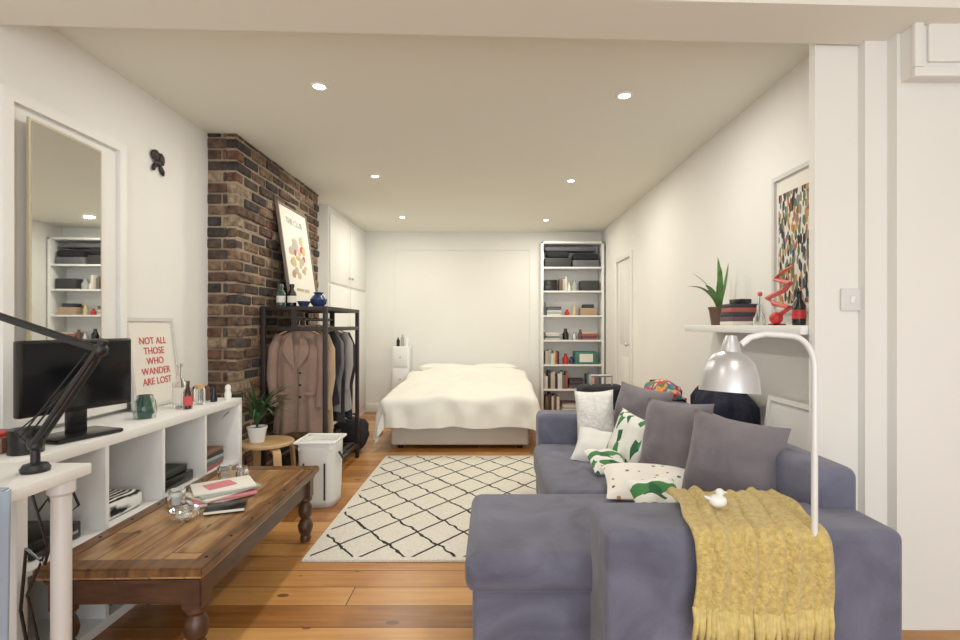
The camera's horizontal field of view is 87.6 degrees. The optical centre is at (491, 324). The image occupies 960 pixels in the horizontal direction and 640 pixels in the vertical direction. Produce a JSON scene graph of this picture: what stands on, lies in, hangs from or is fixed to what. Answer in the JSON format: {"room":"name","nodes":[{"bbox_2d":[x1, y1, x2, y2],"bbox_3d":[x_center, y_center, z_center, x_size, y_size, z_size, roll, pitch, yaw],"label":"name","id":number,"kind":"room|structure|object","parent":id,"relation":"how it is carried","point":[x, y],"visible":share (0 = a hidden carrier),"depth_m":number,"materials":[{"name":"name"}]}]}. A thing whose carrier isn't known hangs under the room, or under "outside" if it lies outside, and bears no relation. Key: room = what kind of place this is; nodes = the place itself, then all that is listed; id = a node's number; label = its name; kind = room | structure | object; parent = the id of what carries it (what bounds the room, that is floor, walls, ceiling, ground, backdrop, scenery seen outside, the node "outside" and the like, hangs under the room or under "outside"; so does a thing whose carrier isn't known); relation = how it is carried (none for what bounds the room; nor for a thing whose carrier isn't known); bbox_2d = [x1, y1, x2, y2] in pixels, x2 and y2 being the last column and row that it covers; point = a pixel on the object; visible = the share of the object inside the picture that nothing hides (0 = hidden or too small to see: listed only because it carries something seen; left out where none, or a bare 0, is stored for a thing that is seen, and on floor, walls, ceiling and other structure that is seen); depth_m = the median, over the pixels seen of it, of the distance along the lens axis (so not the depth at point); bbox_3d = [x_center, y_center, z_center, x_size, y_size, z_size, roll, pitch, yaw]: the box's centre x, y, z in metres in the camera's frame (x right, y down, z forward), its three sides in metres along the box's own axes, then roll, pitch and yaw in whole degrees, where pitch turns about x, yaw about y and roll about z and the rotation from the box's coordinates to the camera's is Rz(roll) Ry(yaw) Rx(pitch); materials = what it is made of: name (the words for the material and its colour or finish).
{"room":"studio apartment","nodes":[
{"label":"studio apartment","id":0,"kind":"room"},
{"bbox_2d":[0,25,207,426],"bbox_3d":[-1.990,-0.040,2.250,0.120,2.520,9.900,0,0,0],"label":"wall","id":1,"kind":"structure","parent":0,"point":[167,216],"depth_m":2.80,"materials":[{"name":"paint"}]},
{"bbox_2d":[0,84,126,428],"bbox_3d":[-1.897,-0.250,2.257,0.065,1.360,0.655,0,0,0],"label":"wall mirror","id":2,"kind":"object","parent":1,"relation":"attached to","point":[63,180],"visible":0.74,"depth_m":2.15,"materials":[{"name":"white paint"}]},
{"bbox_2d":[150,149,164,176],"bbox_3d":[-1.918,-0.934,2.871,0.024,0.136,0.116,0,0,0],"label":"wall ornament","id":3,"kind":"object","parent":1,"relation":"attached to","point":[159,159],"visible":1,"depth_m":2.86,"materials":[{"name":"black metal"}]},
{"bbox_2d":[207,133,318,465],"bbox_3d":[-1.824,-0.042,4.186,0.213,2.524,1.609,0,0,0],"label":"brick wall","id":4,"kind":"structure","parent":0,"point":[246,266],"depth_m":3.51,"materials":[{"name":"brown brick"}]},
{"bbox_2d":[49,26,808,231],"bbox_3d":[0.450,-1.350,2.250,5.100,0.100,10.100,0,0,0],"label":"ceiling","id":5,"kind":"structure","parent":0,"point":[460,133],"depth_m":2.98,"materials":[{"name":"white paint"}]},
{"bbox_2d":[309,82,328,90],"bbox_3d":[-0.940,-1.296,2.720,0.100,0.008,0.100,0,0,0],"label":"recessed light","id":6,"kind":"object","parent":5,"relation":"in","point":[318,86],"visible":1,"depth_m":2.72,"materials":[{"name":"white glass"}]},
{"bbox_2d":[369,174,380,177],"bbox_3d":[-1.020,-1.296,4.360,0.100,0.008,0.100,0,0,0],"label":"recessed light","id":7,"kind":"object","parent":5,"relation":"in","point":[371,175],"visible":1,"depth_m":4.36,"materials":[{"name":"white glass"}]},
{"bbox_2d":[0,0,959,44],"bbox_3d":[-0.065,-1.232,1.895,3.742,0.135,0.250,0,0,-2],"label":"beam","id":8,"kind":"structure","parent":5,"relation":"attached to","point":[848,22],"depth_m":1.88,"materials":[{"name":"white paint"}]},
{"bbox_2d":[565,179,576,182],"bbox_3d":[0.710,-1.296,4.500,0.100,0.008,0.100,0,0,0],"label":"recessed light","id":9,"kind":"object","parent":5,"relation":"in","point":[567,180],"visible":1,"depth_m":4.49,"materials":[{"name":"white glass"}]},
{"bbox_2d":[615,91,633,99],"bbox_3d":[0.750,-1.296,2.830,0.100,0.008,0.100,0,0,0],"label":"recessed light","id":10,"kind":"object","parent":5,"relation":"in","point":[625,95],"visible":1,"depth_m":2.83,"materials":[{"name":"white glass"}]},
{"bbox_2d":[366,232,600,411],"bbox_3d":[-0.140,-0.040,7.110,3.580,2.520,0.220,0,0,0],"label":"wall","id":11,"kind":"structure","parent":0,"point":[465,298],"depth_m":7.02,"materials":[{"name":"paint"}]},
{"bbox_2d":[367,404,379,411],"bbox_3d":[-0.608,1.160,6.999,2.275,0.120,0.038,0,0,0],"label":"baseboard","id":12,"kind":"structure","parent":11,"relation":"attached to","point":[370,407],"depth_m":6.98,"materials":[{"name":"white paint"}]},
{"bbox_2d":[92,412,959,639],"bbox_3d":[0.450,1.270,2.250,5.100,0.100,10.100,0,0,0],"label":"floor","id":13,"kind":"structure","parent":0,"point":[270,594],"depth_m":2.25,"materials":[{"name":"brown wood"}]},
{"bbox_2d":[0,463,90,639],"bbox_3d":[-1.600,0.830,1.175,0.640,0.780,0.850,0,0,0],"label":"desk","id":14,"kind":"object","parent":13,"relation":"on","point":[59,483],"visible":1,"depth_m":1.51,"materials":[{"name":"white laminate"}]},
{"bbox_2d":[0,487,10,639],"bbox_3d":[-1.308,0.738,1.170,0.114,0.625,0.283,0,0,0],"label":"draped cloth","id":15,"kind":"object","parent":14,"relation":"on","point":[5,497],"visible":1,"depth_m":1.29,"materials":[{"name":"blue"}]},
{"bbox_2d":[18,490,79,639],"bbox_3d":[-1.425,0.852,1.609,0.199,0.727,0.029,0,0,0],"label":"power cable","id":16,"kind":"object","parent":14,"relation":"hanging from","point":[46,553],"visible":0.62,"depth_m":1.61,"materials":[{"name":"black plastic"}]},
{"bbox_2d":[0,312,108,474],"bbox_3d":[-1.439,0.132,1.460,0.573,0.614,0.160,0,0,0],"label":"lamp","id":17,"kind":"object","parent":14,"relation":"on","point":[34,444],"visible":1,"depth_m":1.49,"materials":[{"name":"black metal"}]},
{"bbox_2d":[0,398,241,639],"bbox_3d":[-1.738,0.835,2.365,0.376,0.770,1.470,0,0,0],"label":"cube shelving unit","id":18,"kind":"object","parent":13,"relation":"on","point":[135,457],"visible":0.3,"depth_m":2.13,"materials":[{"name":"white laminate"}]},
{"bbox_2d":[0,429,6,453],"bbox_3d":[-1.770,0.413,1.780,0.120,0.068,0.120,0,0,-11],"label":"box","id":19,"kind":"object","parent":18,"relation":"on","point":[2,431],"visible":0.27,"depth_m":1.75,"materials":[{"name":"brown"}]},
{"bbox_2d":[5,425,44,455],"bbox_3d":[-1.640,0.406,1.760,0.104,0.086,0.104,0,0,0],"label":"tin","id":20,"kind":"object","parent":18,"relation":"on","point":[15,446],"visible":0.6,"depth_m":1.72,"materials":[{"name":"black metal"}]},
{"bbox_2d":[28,521,80,560],"bbox_3d":[-1.718,0.792,1.845,0.243,0.065,0.210,0,0,0],"label":"game console","id":21,"kind":"object","parent":18,"relation":"on","point":[36,544],"visible":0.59,"depth_m":1.82,"materials":[{"name":"black plastic"}]},
{"bbox_2d":[13,338,130,444],"bbox_3d":[-1.665,0.253,2.010,0.170,0.392,0.420,0,0,17],"label":"television","id":22,"kind":"object","parent":18,"relation":"on","point":[40,367],"visible":0.86,"depth_m":1.96,"materials":[{"name":"black plastic"}]},
{"bbox_2d":[109,489,141,519],"bbox_3d":[-1.720,0.787,2.190,0.240,0.075,0.220,0,0,0],"label":"basket","id":23,"kind":"object","parent":18,"relation":"on","point":[121,501],"visible":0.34,"depth_m":2.20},
{"bbox_2d":[132,394,156,419],"bbox_3d":[-1.680,0.394,2.420,0.100,0.110,0.100,0,0,0],"label":"glass vase","id":24,"kind":"object","parent":18,"relation":"on","point":[144,405],"visible":1,"depth_m":2.39,"materials":[{"name":"green glass"}]},
{"bbox_2d":[127,317,177,409],"bbox_3d":[-1.880,0.209,2.780,0.084,0.497,0.388,0,0,0],"label":"print","id":25,"kind":"object","parent":18,"relation":"on","point":[154,358],"visible":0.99,"depth_m":2.77,"materials":[{"name":"white paper"}]},
{"bbox_2d":[165,463,192,492],"bbox_3d":[-1.730,0.780,2.555,0.260,0.090,0.250,0,0,0],"label":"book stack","id":26,"kind":"object","parent":18,"relation":"on","point":[176,474],"visible":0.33,"depth_m":2.57,"materials":[{"name":"black plastic"}]},
{"bbox_2d":[172,363,185,408],"bbox_3d":[-1.700,0.329,2.720,0.069,0.240,0.069,0,0,0],"label":"bottle","id":27,"kind":"object","parent":18,"relation":"on","point":[179,384],"visible":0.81,"depth_m":2.69,"materials":[{"name":"clear glass"}]},
{"bbox_2d":[183,381,192,408],"bbox_3d":[-1.630,0.374,2.680,0.045,0.150,0.045,0,0,0],"label":"sauce bottle","id":28,"kind":"object","parent":18,"relation":"on","point":[187,393],"visible":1,"depth_m":2.67,"materials":[{"name":"glass"}]},
{"bbox_2d":[194,384,205,404],"bbox_3d":[-1.660,0.394,2.840,0.060,0.110,0.060,0,0,0],"label":"jar","id":29,"kind":"object","parent":18,"relation":"on","point":[199,390],"visible":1,"depth_m":2.82,"materials":[{"name":"clear glass"}]},
{"bbox_2d":[205,385,209,400],"bbox_3d":[-1.700,0.404,2.980,0.040,0.090,0.040,0,0,0],"label":"spice shaker","id":30,"kind":"object","parent":18,"relation":"on","point":[207,387],"visible":0.58,"depth_m":2.97,"materials":[{"name":"brown glass"}]},
{"bbox_2d":[210,386,217,401],"bbox_3d":[-1.630,0.404,2.930,0.040,0.090,0.040,0,0,0],"label":"spice shaker","id":31,"kind":"object","parent":18,"relation":"on","point":[213,397],"visible":1,"depth_m":2.92,"materials":[{"name":"black plastic"}]},
{"bbox_2d":[207,446,223,470],"bbox_3d":[-1.720,0.769,2.880,0.251,0.098,0.213,0,0,0],"label":"books","id":32,"kind":"object","parent":18,"relation":"on","point":[215,455],"visible":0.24,"depth_m":2.89,"materials":[{"name":"multicoloured paper"}]},
{"bbox_2d":[224,384,231,399],"bbox_3d":[-1.600,0.404,3.030,0.040,0.090,0.040,0,0,0],"label":"spice shaker","id":33,"kind":"object","parent":18,"relation":"on","point":[227,395],"visible":1,"depth_m":3.02,"materials":[{"name":"white ceramic"}]},
{"bbox_2d":[33,466,318,639],"bbox_3d":[-1.262,1.014,2.275,0.593,0.411,1.240,0,0,0],"label":"coffee table","id":34,"kind":"object","parent":13,"relation":"on","point":[148,557],"visible":0.75,"depth_m":1.83,"materials":[{"name":"brown wood"}]},
{"bbox_2d":[167,487,185,507],"bbox_3d":[-1.420,0.775,2.250,0.072,0.070,0.072,0,0,0],"label":"candle jar","id":35,"kind":"object","parent":34,"relation":"on","point":[176,496],"visible":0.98,"depth_m":2.23,"materials":[{"name":"clear glass"}]},
{"bbox_2d":[168,504,199,522],"bbox_3d":[-1.280,0.788,2.080,0.116,0.045,0.116,0,0,0],"label":"glass bowl","id":36,"kind":"object","parent":34,"relation":"on","point":[182,513],"visible":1,"depth_m":2.07,"materials":[{"name":"white"}]},
{"bbox_2d":[185,475,260,507],"bbox_3d":[-1.288,0.786,2.382,0.309,0.048,0.256,0,0,-45],"label":"magazine stack","id":37,"kind":"object","parent":34,"relation":"on","point":[202,494],"visible":0.85,"depth_m":2.34,"materials":[{"name":"white paper"}]},
{"bbox_2d":[217,464,232,479],"bbox_3d":[-1.400,0.775,2.620,0.072,0.070,0.072,0,0,0],"label":"glass tumbler","id":38,"kind":"object","parent":34,"relation":"on","point":[224,471],"visible":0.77,"depth_m":2.60,"materials":[{"name":"white"}]},
{"bbox_2d":[203,499,247,514],"bbox_3d":[-1.170,0.801,2.200,0.160,0.016,0.111,0,0,-20],"label":"notebook","id":39,"kind":"object","parent":34,"relation":"on","point":[238,505],"visible":1,"depth_m":2.17,"materials":[{"name":"black paper"}]},
{"bbox_2d":[235,465,248,476],"bbox_3d":[-1.300,0.771,2.600,0.064,0.078,0.064,0,0,0],"label":"jam jar","id":40,"kind":"object","parent":34,"relation":"on","point":[242,470],"visible":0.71,"depth_m":2.58,"materials":[{"name":"clear glass"}]},
{"bbox_2d":[242,435,295,465],"bbox_3d":[-1.500,0.995,3.330,0.344,0.450,0.344,0,0,0],"label":"stool","id":41,"kind":"object","parent":13,"relation":"on","point":[272,443],"visible":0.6,"depth_m":3.28,"materials":[{"name":"brown wood"}]},
{"bbox_2d":[222,379,303,442],"bbox_3d":[-1.469,0.549,3.223,0.347,0.440,0.554,0,0,32],"label":"spider plant","id":42,"kind":"object","parent":41,"relation":"on","point":[256,433],"visible":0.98,"depth_m":3.26,"materials":[{"name":"green plant"}]},
{"bbox_2d":[261,306,358,465],"bbox_3d":[-1.470,0.540,4.160,0.492,1.360,0.912,0,0,0],"label":"clothes rack","id":43,"kind":"object","parent":13,"relation":"on","point":[350,447],"visible":0.65,"depth_m":3.72,"materials":[{"name":"black metal"}]},
{"bbox_2d":[276,284,285,305],"bbox_3d":[-1.600,-0.225,3.790,0.065,0.170,0.065,0,0,0],"label":"bottle","id":44,"kind":"object","parent":43,"relation":"on","point":[280,295],"visible":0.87,"depth_m":3.77,"materials":[{"name":"green glass"}]},
{"bbox_2d":[287,284,296,305],"bbox_3d":[-1.520,-0.225,3.800,0.065,0.170,0.065,0,0,0],"label":"bottle","id":45,"kind":"object","parent":43,"relation":"on","point":[291,295],"visible":0.87,"depth_m":3.78,"materials":[{"name":"glass"}]},
{"bbox_2d":[275,200,316,305],"bbox_3d":[-1.639,-0.558,4.240,0.141,0.849,0.614,0,0,0],"label":"framed poster","id":46,"kind":"object","parent":43,"relation":"on","point":[292,225],"visible":1,"depth_m":4.20,"materials":[{"name":"white paper"}]},
{"bbox_2d":[266,317,328,434],"bbox_3d":[-1.470,0.386,3.818,0.470,0.897,0.168,0,0,0],"label":"coat","id":47,"kind":"object","parent":43,"relation":"hanging from","point":[295,358],"visible":0.9,"depth_m":3.77,"materials":[{"name":"brown fabric"}]},
{"bbox_2d":[297,301,310,305],"bbox_3d":[-1.430,-0.160,3.800,0.100,0.040,0.100,0,0,0],"label":"bowl","id":48,"kind":"object","parent":43,"relation":"on","point":[301,303],"visible":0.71,"depth_m":3.77,"materials":[{"name":"blue ceramic"}]},
{"bbox_2d":[274,317,334,437],"bbox_3d":[-1.470,0.415,3.924,0.500,0.957,0.140,0,0,0],"label":"coat","id":49,"kind":"object","parent":43,"relation":"hanging from","point":[331,349],"visible":0.12,"depth_m":3.89,"materials":[{"name":"beige fabric"}]},
{"bbox_2d":[283,319,340,405],"bbox_3d":[-1.470,0.295,4.022,0.528,0.717,0.135,0,0,0],"label":"jacket","id":50,"kind":"object","parent":43,"relation":"hanging from","point":[336,342],"visible":0.13,"depth_m":3.99,"materials":[{"name":"grey fabric"}]},
{"bbox_2d":[310,292,326,305],"bbox_3d":[-1.360,-0.198,3.920,0.130,0.115,0.130,0,0,0],"label":"vase","id":51,"kind":"object","parent":43,"relation":"on","point":[318,299],"visible":0.83,"depth_m":3.88,"materials":[{"name":"blue ceramic"}]},
{"bbox_2d":[310,317,343,412],"bbox_3d":[-1.470,0.336,4.120,0.520,0.797,0.133,0,0,0],"label":"shirt","id":52,"kind":"object","parent":43,"relation":"hanging from","point":[337,408],"visible":0.11,"depth_m":4.09,"materials":[{"name":"grey fabric"}]},
{"bbox_2d":[315,319,344,422],"bbox_3d":[-1.470,0.386,4.242,0.445,0.897,0.102,0,0,0],"label":"dress","id":53,"kind":"object","parent":43,"relation":"hanging from","point":[338,417],"visible":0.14,"depth_m":4.24,"materials":[{"name":"grey fabric"}]},
{"bbox_2d":[319,325,352,411],"bbox_3d":[-1.470,0.345,4.355,0.538,0.817,0.141,0,0,0],"label":"cardigan","id":54,"kind":"object","parent":43,"relation":"hanging from","point":[348,344],"visible":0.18,"depth_m":4.31,"materials":[{"name":"grey fabric"}]},
{"bbox_2d":[333,428,340,432],"bbox_3d":[-1.380,0.980,4.152,0.210,0.202,0.225,0,0,0],"label":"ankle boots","id":55,"kind":"object","parent":43,"relation":"on","point":[335,430],"visible":0.09,"depth_m":4.20,"materials":[{"name":"black leather"}]},
{"bbox_2d":[328,318,355,419],"bbox_3d":[-1.470,0.396,4.481,0.510,0.917,0.135,0,0,0],"label":"coat","id":56,"kind":"object","parent":43,"relation":"hanging from","point":[348,414],"visible":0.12,"depth_m":4.46,"materials":[{"name":"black fabric"}]},
{"bbox_2d":[293,433,347,507],"bbox_3d":[-1.164,0.998,3.447,0.314,0.445,0.284,0,0,0],"label":"laundry hamper","id":57,"kind":"object","parent":13,"relation":"on","point":[323,450],"visible":0.84,"depth_m":3.33,"materials":[{"name":"white plastic"}]},
{"bbox_2d":[318,205,365,427],"bbox_3d":[-1.826,-0.040,6.199,0.206,2.519,1.599,0,0,0],"label":"tall cabinet","id":58,"kind":"object","parent":13,"relation":"on","point":[341,244],"visible":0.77,"depth_m":5.94,"materials":[{"name":"white paint"}]},
{"bbox_2d":[334,413,368,451],"bbox_3d":[-1.359,1.038,4.840,0.343,0.392,0.311,0,0,0],"label":"bag","id":59,"kind":"object","parent":13,"relation":"on","point":[348,427],"visible":0.52,"depth_m":4.75,"materials":[{"name":"grey fabric"}]},
{"bbox_2d":[392,346,411,389],"bbox_3d":[-1.230,0.755,6.843,0.220,0.930,0.310,0,0,0],"label":"nightstand","id":60,"kind":"object","parent":13,"relation":"on","point":[401,355],"visible":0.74,"depth_m":6.71,"materials":[{"name":"white laminate"}]},
{"bbox_2d":[396,334,408,345],"bbox_3d":[-1.220,0.209,6.820,0.168,0.160,0.048,0,0,0],"label":"toiletry bottles","id":61,"kind":"object","parent":60,"relation":"on","point":[402,337],"visible":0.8,"depth_m":6.80,"materials":[{"name":"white plastic"}]},
{"bbox_2d":[302,456,536,561],"bbox_3d":[-0.300,1.213,3.595,1.360,0.014,2.050,0,0,0],"label":"area rug","id":62,"kind":"object","parent":13,"relation":"on","point":[409,508],"visible":0.76,"depth_m":3.32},
{"bbox_2d":[373,363,540,447],"bbox_3d":[-0.315,0.863,5.845,1.676,0.714,2.211,0,0,0],"label":"double bed","id":63,"kind":"object","parent":13,"relation":"on","point":[437,403],"visible":0.95,"depth_m":4.90,"materials":[{"name":"beige fabric"}]},
{"bbox_2d":[539,241,603,409],"bbox_3d":[1.083,0.050,6.848,0.845,2.340,0.295,0,0,0],"label":"bookcase","id":64,"kind":"object","parent":13,"relation":"on","point":[564,299],"visible":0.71,"depth_m":6.99,"materials":[{"name":"white laminate"}]},
{"bbox_2d":[543,281,581,363],"bbox_3d":[0.966,-0.036,6.800,0.535,1.130,0.088,0,0,0],"label":"trinkets","id":65,"kind":"object","parent":64,"relation":"in","point":[565,336],"depth_m":6.78,"materials":[{"name":"ceramic"}]},
{"bbox_2d":[543,277,598,409],"bbox_3d":[1.073,0.257,6.830,0.745,1.806,0.192,0,0,0],"label":"books","id":66,"kind":"object","parent":64,"relation":"in","point":[560,380],"depth_m":6.74,"materials":[{"name":"paper"}]},
{"bbox_2d":[543,247,598,363],"bbox_3d":[1.080,-0.262,6.848,0.740,1.585,0.225,0,0,0],"label":"boxes","id":67,"kind":"object","parent":64,"relation":"in","point":[555,256],"depth_m":6.75},
{"bbox_2d":[576,374,620,409],"bbox_3d":[0.840,0.800,3.837,0.360,0.840,0.246,0,0,0],"label":"suitcase","id":68,"kind":"object","parent":13,"relation":"on","point":[590,387],"visible":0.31,"depth_m":3.75,"materials":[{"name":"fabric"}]},
{"bbox_2d":[465,399,901,639],"bbox_3d":[0.546,0.840,2.435,1.272,0.760,2.030,0,0,0],"label":"sofa","id":69,"kind":"object","parent":13,"relation":"on","point":[565,560],"visible":0.59,"depth_m":1.62,"materials":[{"name":"grey fabric"}]},
{"bbox_2d":[570,426,611,461],"bbox_3d":[0.629,0.701,2.838,0.334,0.203,0.200,0,0,21],"label":"cushion","id":70,"kind":"object","parent":69,"relation":"on","point":[588,438],"visible":0.48,"depth_m":2.82,"materials":[{"name":"white fabric"}]},
{"bbox_2d":[574,390,613,440],"bbox_3d":[0.640,0.585,3.099,0.239,0.370,0.182,0,0,0],"label":"cushion","id":71,"kind":"object","parent":69,"relation":"on","point":[594,410],"visible":0.64,"depth_m":3.05,"materials":[{"name":"white fabric"}]},
{"bbox_2d":[584,449,625,475],"bbox_3d":[0.600,0.719,2.600,0.206,0.124,0.185,0,0,-10],"label":"cushion","id":72,"kind":"object","parent":69,"relation":"on","point":[596,458],"visible":0.73,"depth_m":2.58,"materials":[{"name":"fabric"}]},
{"bbox_2d":[606,408,644,462],"bbox_3d":[0.745,0.630,2.680,0.148,0.337,0.336,0,0,-32],"label":"cushion","id":73,"kind":"object","parent":69,"relation":"on","point":[626,438],"visible":0.56,"depth_m":2.65,"materials":[{"name":"fabric"}]},
{"bbox_2d":[601,463,684,501],"bbox_3d":[0.730,0.705,2.230,0.460,0.122,0.315,0,0,8],"label":"cushion","id":74,"kind":"object","parent":69,"relation":"on","point":[616,474],"visible":0.43,"depth_m":2.22,"materials":[{"name":"fabric"}]},
{"bbox_2d":[614,381,673,427],"bbox_3d":[0.884,0.560,3.000,0.196,0.405,0.422,0,0,-30],"label":"throw cushion","id":75,"kind":"object","parent":69,"relation":"on","point":[634,399],"visible":0.37,"depth_m":2.97,"materials":[{"name":"fabric"}]},
{"bbox_2d":[625,477,678,502],"bbox_3d":[0.620,0.655,1.860,0.200,0.137,0.160,0,0,-10],"label":"cushion","id":76,"kind":"object","parent":69,"relation":"on","point":[653,490],"visible":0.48,"depth_m":1.86,"materials":[{"name":"fabric"}]},
{"bbox_2d":[644,379,686,401],"bbox_3d":[1.090,0.410,3.204,0.277,0.135,0.533,0,0,0],"label":"patterned scarf","id":77,"kind":"object","parent":69,"relation":"on","point":[663,385],"visible":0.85,"depth_m":3.09,"materials":[{"name":"multicoloured fabric"}]},
{"bbox_2d":[640,398,713,468],"bbox_3d":[0.885,0.560,2.420,0.195,0.398,0.400,0,0,-31],"label":"throw cushion","id":78,"kind":"object","parent":69,"relation":"on","point":[667,435],"visible":0.66,"depth_m":2.38,"materials":[{"name":"fabric"}]},
{"bbox_2d":[681,409,790,491],"bbox_3d":[0.945,0.560,1.980,0.198,0.398,0.404,0,0,-33],"label":"throw cushion","id":79,"kind":"object","parent":69,"relation":"on","point":[726,454],"visible":0.73,"depth_m":1.92,"materials":[{"name":"fabric"}]},
{"bbox_2d":[666,485,834,639],"bbox_3d":[0.757,0.732,1.538,0.431,0.357,0.400,0,0,0],"label":"throw","id":80,"kind":"object","parent":69,"relation":"on","point":[762,571],"visible":0.98,"depth_m":1.37,"materials":[{"name":"yellow fabric"}]},
{"bbox_2d":[704,488,727,507],"bbox_3d":[0.695,0.535,1.550,0.073,0.059,0.044,0,0,0],"label":"bird figurine","id":81,"kind":"object","parent":80,"relation":"on","point":[718,500],"visible":1,"depth_m":1.54,"materials":[{"name":"white ceramic"}]},
{"bbox_2d":[690,385,760,424],"bbox_3d":[1.344,0.775,2.921,0.351,0.891,0.550,0,0,0],"label":"stool","id":82,"kind":"object","parent":13,"relation":"on","point":[741,407],"visible":0.25,"depth_m":2.73,"materials":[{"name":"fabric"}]},
{"bbox_2d":[698,331,817,634],"bbox_3d":[0.799,0.618,1.395,0.443,1.204,0.240,0,0,0],"label":"floor lamp","id":83,"kind":"object","parent":13,"relation":"on","point":[729,369],"visible":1,"depth_m":1.37,"materials":[{"name":"silver metal"}]},
{"bbox_2d":[764,395,808,450],"bbox_3d":[1.427,0.800,2.460,0.137,0.859,0.384,0,0,0],"label":"frame","id":84,"kind":"object","parent":13,"relation":"on","point":[781,412],"visible":0.24,"depth_m":2.44,"materials":[{"name":"white wood"}]},
{"bbox_2d":[601,41,886,525],"bbox_3d":[1.590,-0.040,4.625,0.120,2.520,5.150,0,0,0],"label":"wall","id":85,"kind":"structure","parent":0,"point":[715,205],"depth_m":2.96,"materials":[{"name":"paint"}]},
{"bbox_2d":[618,258,628,384],"bbox_3d":[1.527,0.232,5.800,0.096,1.973,0.590,0,0,0],"label":"door","id":86,"kind":"structure","parent":85,"relation":"in","point":[623,267],"depth_m":5.83,"materials":[{"name":"white paint"}]},
{"bbox_2d":[617,207,630,262],"bbox_3d":[1.590,-1.030,5.800,0.120,0.540,0.600,0,0,0],"label":"lintel","id":87,"kind":"object","parent":85,"relation":"attached to","point":[624,221],"depth_m":5.77,"materials":[{"name":"white paint"}]},
{"bbox_2d":[615,250,632,384],"bbox_3d":[1.520,0.200,5.800,0.020,2.040,0.720,0,0,0],"label":"door frame","id":88,"kind":"structure","parent":85,"relation":"attached to","point":[629,253],"depth_m":5.49,"materials":[{"name":"white paint"}]},
{"bbox_2d":[685,325,808,334],"bbox_3d":[1.425,0.022,2.785,0.210,0.040,1.290,0,0,0],"label":"floating shelf","id":89,"kind":"object","parent":85,"relation":"attached to","point":[797,329],"visible":0.74,"depth_m":2.56,"materials":[{"name":"white laminate"}]},
{"bbox_2d":[688,259,727,324],"bbox_3d":[1.347,-0.215,3.115,0.293,0.433,0.209,0,0,0],"label":"aloe","id":90,"kind":"object","parent":89,"relation":"on","point":[717,297],"visible":0.7,"depth_m":3.11,"materials":[{"name":"green plant"}]},
{"bbox_2d":[720,304,757,324],"bbox_3d":[1.420,-0.059,2.870,0.159,0.121,0.174,0,0,0],"label":"book stack","id":91,"kind":"object","parent":89,"relation":"on","point":[735,314],"visible":0.75,"depth_m":2.80,"materials":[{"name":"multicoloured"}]},
{"bbox_2d":[729,299,750,303],"bbox_3d":[1.420,-0.135,2.860,0.070,0.026,0.100,0,0,-11],"label":"block","id":92,"kind":"object","parent":91,"relation":"on","point":[732,301],"visible":0.98,"depth_m":2.83,"materials":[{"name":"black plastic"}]},
{"bbox_2d":[753,292,764,324],"bbox_3d":[1.420,-0.088,2.660,0.060,0.178,0.060,0,0,0],"label":"glass bud vase","id":93,"kind":"object","parent":89,"relation":"on","point":[758,319],"visible":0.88,"depth_m":2.65,"materials":[{"name":"white"}]},
{"bbox_2d":[769,310,782,324],"bbox_3d":[1.375,-0.035,2.420,0.060,0.074,0.060,0,0,0],"label":"ball ornament","id":94,"kind":"object","parent":89,"relation":"on","point":[775,318],"visible":0.95,"depth_m":2.40,"materials":[{"name":"red paint"}]},
{"bbox_2d":[765,265,793,324],"bbox_3d":[1.428,-0.141,2.473,0.084,0.287,0.228,0,0,0],"label":"sculpture","id":95,"kind":"object","parent":89,"relation":"on","point":[787,286],"visible":0.72,"depth_m":2.44,"materials":[{"name":"red ceramic"}]},
{"bbox_2d":[792,291,805,324],"bbox_3d":[1.400,-0.077,2.280,0.057,0.158,0.057,0,0,0],"label":"bottle","id":96,"kind":"object","parent":89,"relation":"on","point":[798,307],"visible":0.87,"depth_m":2.26,"materials":[{"name":"black glass"}]},
{"bbox_2d":[771,160,808,313],"bbox_3d":[1.514,-0.420,2.425,0.031,0.720,0.510,0,0,0],"label":"art print","id":97,"kind":"object","parent":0,"point":[790,189],"depth_m":2.52},
{"bbox_2d":[809,44,857,510],"bbox_3d":[1.575,-0.040,2.110,0.450,2.520,0.040,0,0,0],"label":"wall","id":98,"kind":"structure","parent":0,"point":[833,68],"depth_m":2.09,"materials":[{"name":"white paint"}]},
{"bbox_2d":[840,289,859,310],"bbox_3d":[1.496,-0.105,2.078,0.088,0.092,0.022,0,0,0],"label":"light switch","id":99,"kind":"object","parent":98,"relation":"attached to","point":[849,298],"visible":1,"depth_m":2.08,"materials":[{"name":"white plastic"}]},
{"bbox_2d":[887,34,959,629],"bbox_3d":[2.260,-0.040,2.044,1.280,2.520,0.088,0,0,0],"label":"wall","id":100,"kind":"structure","parent":0,"point":[923,118],"depth_m":2.00,"materials":[{"name":"paint"}]},
{"bbox_2d":[901,22,959,81],"bbox_3d":[2.015,-1.120,1.962,0.770,0.320,0.074,0,0,0],"label":"upper cabinet","id":101,"kind":"object","parent":100,"relation":"attached to","point":[931,52],"visible":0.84,"depth_m":1.93,"materials":[{"name":"white paint"}]}
]}

